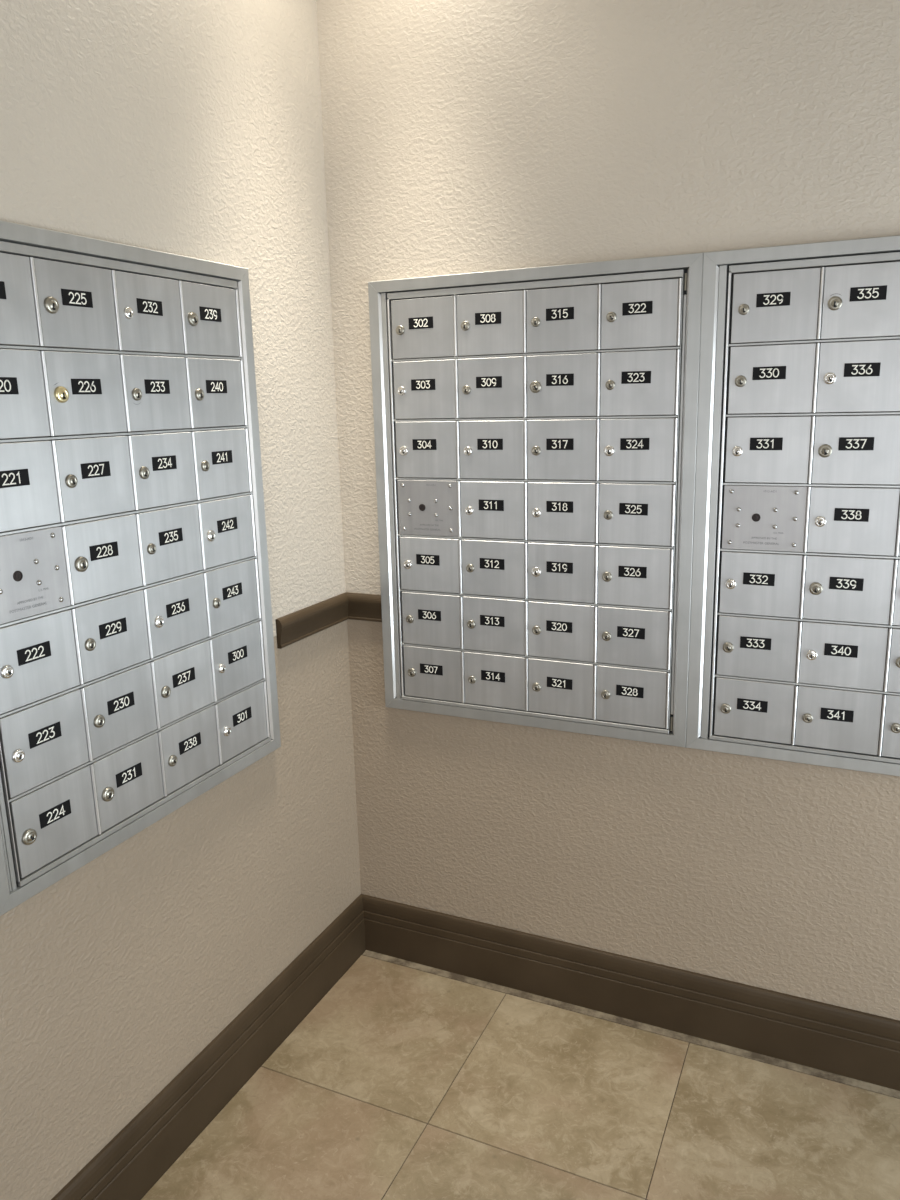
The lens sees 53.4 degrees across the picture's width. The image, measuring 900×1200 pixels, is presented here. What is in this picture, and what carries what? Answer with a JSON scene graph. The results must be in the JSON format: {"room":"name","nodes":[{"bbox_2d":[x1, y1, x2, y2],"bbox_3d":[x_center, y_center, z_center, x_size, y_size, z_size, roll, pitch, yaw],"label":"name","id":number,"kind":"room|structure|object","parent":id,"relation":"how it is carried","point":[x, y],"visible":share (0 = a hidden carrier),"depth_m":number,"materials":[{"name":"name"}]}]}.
{"room":"apartment mail room","nodes":[
{"label":"apartment mail room","id":0,"kind":"room"},
{"bbox_2d":[0,0,360,1199],"bbox_3d":[-1.193,0.120,0.380,0.100,2.620,4.200,4,14,24],"label":"wall","id":1,"kind":"structure","parent":0,"point":[188,128],"depth_m":1.75,"materials":[{"name":"beige paint"}]},
{"bbox_2d":[0,220,280,915],"bbox_3d":[-0.558,-0.092,1.598,0.021,1.030,0.748,4,14,24],"label":"mailboxes","id":2,"kind":"object","parent":1,"relation":"attached to","point":[138,669],"visible":1,"depth_m":1.55,"materials":[{"name":"silver metal"}]},
{"bbox_2d":[51,894,365,1199],"bbox_3d":[-1.111,1.325,0.624,0.016,0.162,4.200,4,14,24],"label":"baseboard","id":3,"kind":"structure","parent":1,"relation":"attached to","point":[140,1154],"depth_m":1.91,"materials":[{"name":"brown paint"}]},
{"bbox_2d":[275,592,348,648],"bbox_3d":[-0.321,0.045,2.152,0.016,0.068,0.304,4,14,24],"label":"trim","id":4,"kind":"structure","parent":1,"relation":"attached to","point":[291,628],"depth_m":2.12,"materials":[{"name":"brown paint"}]},
{"bbox_2d":[141,950,899,1199],"bbox_3d":[0.021,1.517,0.136,2.700,0.061,4.400,4,14,24],"label":"floor","id":5,"kind":"structure","parent":0,"point":[406,1080],"depth_m":1.90,"materials":[{"name":"beige tile"}]},
{"bbox_2d":[316,0,899,1020],"bbox_3d":[0.884,-0.236,1.748,2.500,2.620,0.100,4,14,24],"label":"wall","id":6,"kind":"structure","parent":0,"point":[460,136],"depth_m":1.94,"materials":[{"name":"beige paint"}]},
{"bbox_2d":[346,592,381,621],"bbox_3d":[-0.218,0.019,2.261,0.110,0.068,0.016,4,14,24],"label":"trim","id":7,"kind":"structure","parent":6,"relation":"attached to","point":[365,607],"depth_m":2.25,"materials":[{"name":"brown paint"}]},
{"bbox_2d":[368,253,702,747],"bbox_3d":[0.168,-0.204,2.024,0.753,1.030,0.021,4,14,24],"label":"mailboxes","id":8,"kind":"object","parent":6,"relation":"attached to","point":[535,428],"visible":1,"depth_m":2.00,"materials":[{"name":"silver metal"}]},
{"bbox_2d":[361,894,899,1090],"bbox_3d":[0.889,0.977,1.964,2.500,0.162,0.016,4,14,24],"label":"baseboard","id":9,"kind":"structure","parent":6,"relation":"attached to","point":[858,1045],"depth_m":2.14,"materials":[{"name":"brown paint"}]},
{"bbox_2d":[686,235,899,775],"bbox_3d":[0.854,-0.152,1.713,0.756,1.030,0.021,4,14,24],"label":"mailboxes","id":10,"kind":"object","parent":6,"relation":"attached to","point":[794,644],"visible":1,"depth_m":1.78,"materials":[{"name":"silver metal"}]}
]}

